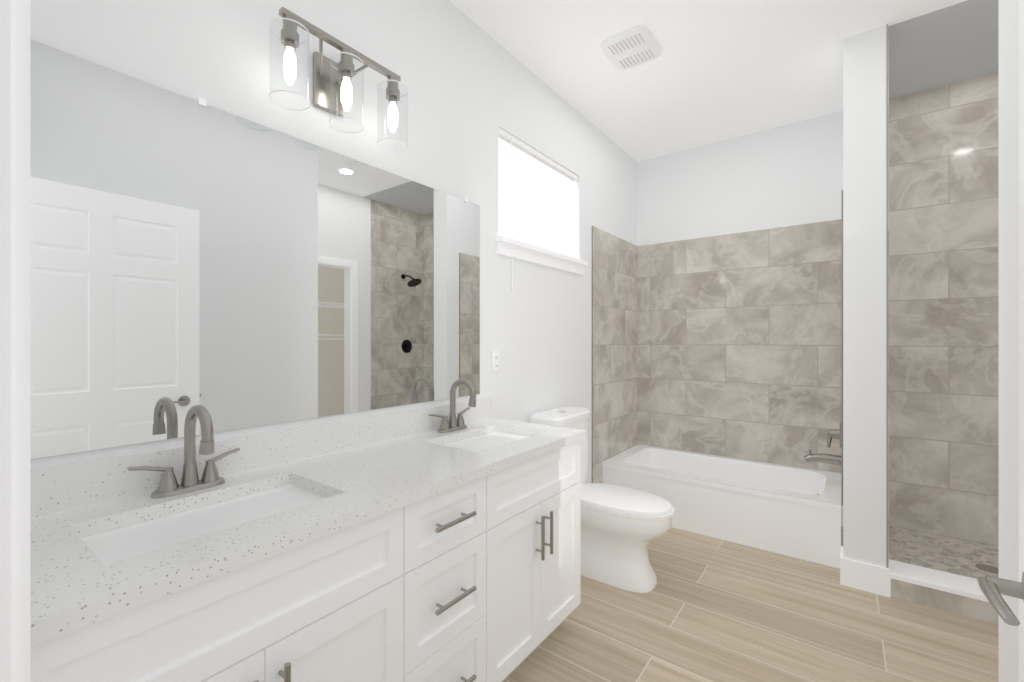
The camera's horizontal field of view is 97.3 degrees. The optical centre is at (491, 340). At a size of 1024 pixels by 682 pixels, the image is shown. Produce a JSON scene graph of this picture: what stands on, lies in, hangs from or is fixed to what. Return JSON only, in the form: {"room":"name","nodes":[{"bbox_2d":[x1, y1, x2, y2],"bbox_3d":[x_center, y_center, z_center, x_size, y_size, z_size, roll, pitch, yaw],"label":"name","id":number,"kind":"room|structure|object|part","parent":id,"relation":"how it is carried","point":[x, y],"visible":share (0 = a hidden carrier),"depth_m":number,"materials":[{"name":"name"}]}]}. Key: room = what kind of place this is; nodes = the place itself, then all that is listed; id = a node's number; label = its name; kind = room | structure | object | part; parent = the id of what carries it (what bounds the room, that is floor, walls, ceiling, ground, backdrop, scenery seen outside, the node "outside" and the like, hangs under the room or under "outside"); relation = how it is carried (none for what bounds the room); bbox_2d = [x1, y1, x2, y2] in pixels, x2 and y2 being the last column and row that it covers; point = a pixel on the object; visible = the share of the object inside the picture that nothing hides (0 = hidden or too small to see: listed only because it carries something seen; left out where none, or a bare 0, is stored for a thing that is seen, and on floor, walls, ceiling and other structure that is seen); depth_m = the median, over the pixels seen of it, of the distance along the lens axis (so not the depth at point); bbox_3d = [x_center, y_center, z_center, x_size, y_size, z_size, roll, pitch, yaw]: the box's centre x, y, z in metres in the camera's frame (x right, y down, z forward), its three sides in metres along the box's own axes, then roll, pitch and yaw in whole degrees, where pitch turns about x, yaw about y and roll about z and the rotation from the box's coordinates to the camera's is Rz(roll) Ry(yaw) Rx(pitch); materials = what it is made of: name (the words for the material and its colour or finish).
{"room":"bathroom","nodes":[
{"label":"bathroom","id":0,"kind":"room"},
{"bbox_2d":[30,0,636,483],"bbox_3d":[-0.427,-0.162,1.995,0.120,2.977,5.807,0,0,38],"label":"wall","id":1,"kind":"structure","parent":0,"point":[470,90],"depth_m":2.08,"materials":[{"name":"white paint"}]},
{"bbox_2d":[30,40,479,458],"bbox_3d":[-0.573,-0.221,1.702,0.010,0.996,1.657,0,0,38],"label":"mirror","id":2,"kind":"object","parent":1,"relation":"attached to","point":[227,271],"visible":0.88,"depth_m":1.36,"materials":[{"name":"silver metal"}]},
{"bbox_2d":[269,6,407,151],"bbox_3d":[-0.536,-0.899,1.610,0.182,0.279,0.530,0,0,38],"label":"sconce","id":3,"kind":"object","parent":1,"relation":"attached to","point":[332,90],"visible":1,"depth_m":1.59,"materials":[{"name":"silver metal"}]},
{"bbox_3d":[-0.600,-0.943,1.660,0.020,0.190,0.116,0,0,38],"label":"plate","id":4,"kind":"part","parent":3,"relation":"part of","materials":[{"name":"silver metal"}]},
{"bbox_2d":[492,351,499,372],"bbox_3d":[0.027,0.113,2.467,0.008,0.116,0.072,0,0,38],"label":"electrical outlet","id":5,"kind":"object","parent":1,"relation":"attached to","point":[495,361],"visible":1,"depth_m":2.46,"materials":[{"name":"white plastic"}]},
{"bbox_2d":[499,128,577,257],"bbox_3d":[0.295,-0.884,2.904,0.092,0.618,0.960,0,0,38],"label":"window blind","id":6,"kind":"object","parent":1,"relation":"in","point":[569,230],"depth_m":2.85,"materials":[{"name":"white plastic"}]},
{"bbox_2d":[511,138,512,292],"bbox_3d":[0.120,-0.719,2.583,0.012,0.888,0.008,0,0,38],"label":"blind wand","id":7,"kind":"object","parent":6,"relation":"hanging from","point":[512,202],"visible":0.92,"depth_m":2.58,"materials":[{"name":"white plastic"}]},
{"bbox_3d":[0.316,-0.884,2.887,0.040,0.613,0.952,0,0,38],"label":"window blind rails","id":8,"kind":"part","parent":6,"relation":"part of","materials":[{"name":"white plastic"}]},
{"bbox_2d":[496,235,587,274],"bbox_3d":[0.349,-0.527,2.880,0.075,0.095,1.040,0,0,38],"label":"window sill","id":9,"kind":"structure","parent":1,"relation":"attached to","point":[515,249],"depth_m":2.77,"materials":[{"name":"white wood"}]},
{"bbox_2d":[593,226,637,483],"bbox_3d":[1.056,0.228,3.776,0.008,2.198,0.934,0,0,38],"label":"tile","id":10,"kind":"structure","parent":1,"relation":"attached to","point":[614,345],"depth_m":3.71,"materials":[{"name":"beige tile"}]},
{"bbox_2d":[449,0,965,161],"bbox_3d":[1.164,-1.675,0.743,4.170,0.050,5.807,0,0,38],"label":"ceiling","id":11,"kind":"structure","parent":0,"point":[717,70],"depth_m":2.63,"materials":[{"name":"white paint"}]},
{"bbox_2d":[600,25,660,69],"bbox_3d":[0.788,-1.638,2.536,0.270,0.023,0.330,0,0,38],"label":"fan","id":12,"kind":"object","parent":11,"relation":"attached to","point":[632,47],"visible":0.98,"depth_m":2.50,"materials":[{"name":"white plastic"}]},
{"bbox_2d":[888,0,997,98],"bbox_3d":[2.828,-1.648,2.371,1.170,0.004,0.949,0,0,38],"label":"ceiling","id":13,"kind":"structure","parent":11,"relation":"attached to","point":[957,42],"depth_m":2.52,"materials":[{"name":"grey paint"}]},
{"bbox_2d":[637,110,842,525],"bbox_3d":[2.546,-0.162,3.274,2.970,2.977,0.120,0,0,38],"label":"wall","id":14,"kind":"structure","parent":0,"point":[790,174],"depth_m":3.60,"materials":[{"name":"white paint"}]},
{"bbox_2d":[637,219,840,472],"bbox_3d":[1.932,0.037,3.676,1.492,1.817,0.008,0,0,38],"label":"tiled wall","id":15,"kind":"structure","parent":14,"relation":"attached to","point":[739,345],"depth_m":3.60,"materials":[{"name":"beige tile"}]},
{"bbox_2d":[889,72,997,545],"bbox_3d":[3.119,-0.198,2.741,1.170,2.904,0.008,0,0,38],"label":"tiled wall","id":16,"kind":"structure","parent":14,"relation":"attached to","point":[943,310],"depth_m":2.90,"materials":[{"name":"beige tile"}]},
{"bbox_2d":[503,526,997,681],"bbox_3d":[1.164,1.352,0.743,4.170,0.050,5.807,0,0,38],"label":"floor","id":17,"kind":"structure","parent":0,"point":[708,609],"depth_m":2.06,"materials":[{"name":"brown wood"}]},
{"bbox_2d":[30,419,585,681],"bbox_3d":[-0.349,0.887,1.521,0.584,0.879,1.820,0,0,38],"label":"bathroom vanity","id":18,"kind":"object","parent":17,"relation":"on","point":[440,543],"depth_m":1.13,"materials":[{"name":"white"}]},
{"bbox_2d":[128,404,240,498],"bbox_3d":[-0.795,0.292,1.218,0.168,0.240,0.269,0,0,38],"label":"faucet","id":19,"kind":"object","parent":18,"relation":"on","point":[210,484],"depth_m":1.23,"materials":[{"name":"silver metal"}]},
{"bbox_2d":[428,379,476,433],"bbox_3d":[-0.136,0.292,2.055,0.168,0.240,0.269,0,0,38],"label":"faucet","id":20,"kind":"object","parent":18,"relation":"on","point":[454,426],"depth_m":2.07,"materials":[{"name":"silver metal"}]},
{"bbox_2d":[530,407,674,592],"bbox_3d":[0.651,0.879,2.605,0.778,0.896,0.470,0,0,38],"label":"toilet","id":21,"kind":"object","parent":17,"relation":"on","point":[622,527],"visible":0.62,"depth_m":2.45,"materials":[{"name":"white ceramic"}]},
{"bbox_3d":[0.434,0.682,2.777,0.224,0.490,0.470,0,0,38],"label":"tank","id":22,"kind":"part","parent":21,"relation":"part of","materials":[{"name":"white ceramic"}]},
{"bbox_3d":[0.715,1.125,2.555,0.602,0.405,0.380,0,0,38],"label":"bowl","id":23,"kind":"part","parent":21,"relation":"part of","materials":[{"name":"white ceramic"}]},
{"bbox_3d":[0.725,0.897,2.547,0.590,0.045,0.384,0,0,38],"label":"seat","id":24,"kind":"part","parent":21,"relation":"part of","materials":[{"name":"white plastic"}]},
{"bbox_2d":[602,445,840,568],"bbox_3d":[1.687,1.138,3.371,1.478,0.378,0.768,0,0,38],"label":"bathtub","id":25,"kind":"object","parent":17,"relation":"on","point":[794,512],"visible":0.92,"depth_m":3.06,"materials":[{"name":"white ceramic"}]},
{"bbox_2d":[889,525,997,578],"bbox_3d":[2.876,1.290,2.432,1.154,0.073,0.779,0,0,38],"label":"shower floor","id":26,"kind":"structure","parent":17,"relation":"on","point":[961,557],"depth_m":2.67,"materials":[{"name":"tile"}]},
{"bbox_2d":[976,564,997,573],"bbox_3d":[2.739,1.252,2.476,0.100,0.004,0.100,0,0,38],"label":"floor drain","id":27,"kind":"object","parent":26,"relation":"on","point":[989,568],"visible":0.79,"depth_m":2.47,"materials":[{"name":"silver metal"}]},
{"bbox_2d":[891,579,997,624],"bbox_3d":[2.578,1.277,2.054,1.170,0.100,0.182,0,0,38],"label":"shower curb","id":28,"kind":"object","parent":17,"relation":"on","point":[952,603],"depth_m":2.21,"materials":[{"name":"tile"}]},
{"bbox_2d":[889,559,988,601],"bbox_3d":[2.578,1.216,2.054,1.170,0.022,0.206,0,0,38],"label":"sill","id":29,"kind":"structure","parent":28,"relation":"on","point":[965,586],"depth_m":2.27,"materials":[{"name":"white stone"}]},
{"bbox_2d":[843,24,886,567],"bbox_3d":[2.291,-0.162,2.781,0.180,2.977,0.969,0,0,38],"label":"wall","id":30,"kind":"structure","parent":0,"point":[865,297],"depth_m":2.40,"materials":[{"name":"white paint"}]},
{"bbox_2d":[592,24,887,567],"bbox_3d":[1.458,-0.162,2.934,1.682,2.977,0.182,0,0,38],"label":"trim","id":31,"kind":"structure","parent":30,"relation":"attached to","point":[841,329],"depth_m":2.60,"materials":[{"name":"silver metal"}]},
{"bbox_2d":[840,546,890,597],"bbox_3d":[2.040,1.254,2.462,0.206,0.145,0.183,0,0,38],"label":"baseboard","id":32,"kind":"structure","parent":30,"relation":"attached to","point":[867,577],"depth_m":2.39,"materials":[{"name":"white wood"}]},
{"bbox_2d":[888,27,888,567],"bbox_3d":[2.369,-0.198,2.728,0.008,2.904,0.941,0,0,38],"label":"tiled wall","id":33,"kind":"structure","parent":30,"relation":"attached to","point":[888,297],"depth_m":2.36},
{"bbox_3d":[2.271,0.037,2.907,0.008,1.817,0.781,0,0,38],"label":"tub","id":34,"kind":"object","parent":30,"relation":"attached to","visible":0},
{"bbox_2d":[803,421,840,465],"bbox_3d":[2.193,0.669,2.982,0.205,0.304,0.180,0,0,38],"label":"tub faucet","id":35,"kind":"object","parent":34,"relation":"attached to","point":[827,458],"visible":0.94,"depth_m":2.94,"materials":[{"name":"silver metal"}]},
{"bbox_3d":[2.193,0.777,2.982,0.205,0.089,0.068,0,0,38],"label":"spout","id":36,"kind":"part","parent":35,"relation":"part of","materials":[{"name":"silver metal"}]},
{"bbox_2d":[998,0,1009,681],"bbox_3d":[1.915,-0.162,0.961,1.100,2.977,0.120,0,0,38],"label":"wall","id":37,"kind":"structure","parent":0,"point":[1003,319],"depth_m":1.30,"materials":[{"name":"white paint"}]},
{"bbox_2d":[1010,0,1018,681],"bbox_3d":[0.891,-0.162,0.453,0.120,2.977,1.945,0,0,38],"label":"door frame","id":38,"kind":"structure","parent":0,"point":[1014,321],"depth_m":1.22,"materials":[{"name":"white paint"}]},
{"bbox_2d":[1019,0,1023,681],"bbox_3d":[0.571,0.243,0.340,0.037,2.143,0.960,0,0,38],"label":"door leaf","id":39,"kind":"structure","parent":38,"relation":"in","point":[1021,328],"depth_m":0.72,"materials":[{"name":"white wood"}]},
{"bbox_2d":[977,571,1023,625],"bbox_3d":[0.789,0.372,0.617,0.161,0.066,0.149,0,0,38],"label":"door handle","id":40,"kind":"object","parent":39,"relation":"attached to","point":[993,589],"depth_m":0.66,"materials":[{"name":"silver metal"}]},
{"bbox_3d":[-0.452,-0.161,0.356,1.870,2.977,0.130,0,0,38],"label":"wall","id":41,"kind":"structure","parent":0,"visible":0},
{"bbox_2d":[0,0,29,681],"bbox_3d":[-0.211,0.200,0.177,1.140,2.255,0.147,0,0,38],"label":"door frame","id":42,"kind":"structure","parent":41,"relation":"attached to","point":[14,340],"depth_m":0.53,"materials":[{"name":"white wood"}]},
{"label":"outside","id":43,"kind":"structure","parent":0,"visible":0},
{"bbox_2d":[499,146,564,252],"bbox_3d":[0.250,-0.884,2.939,0.014,0.618,0.960,0,0,38],"label":"sky","id":44,"kind":"structure","parent":43,"point":[531,198],"depth_m":2.96,"materials":[{"name":"white"}]}
]}

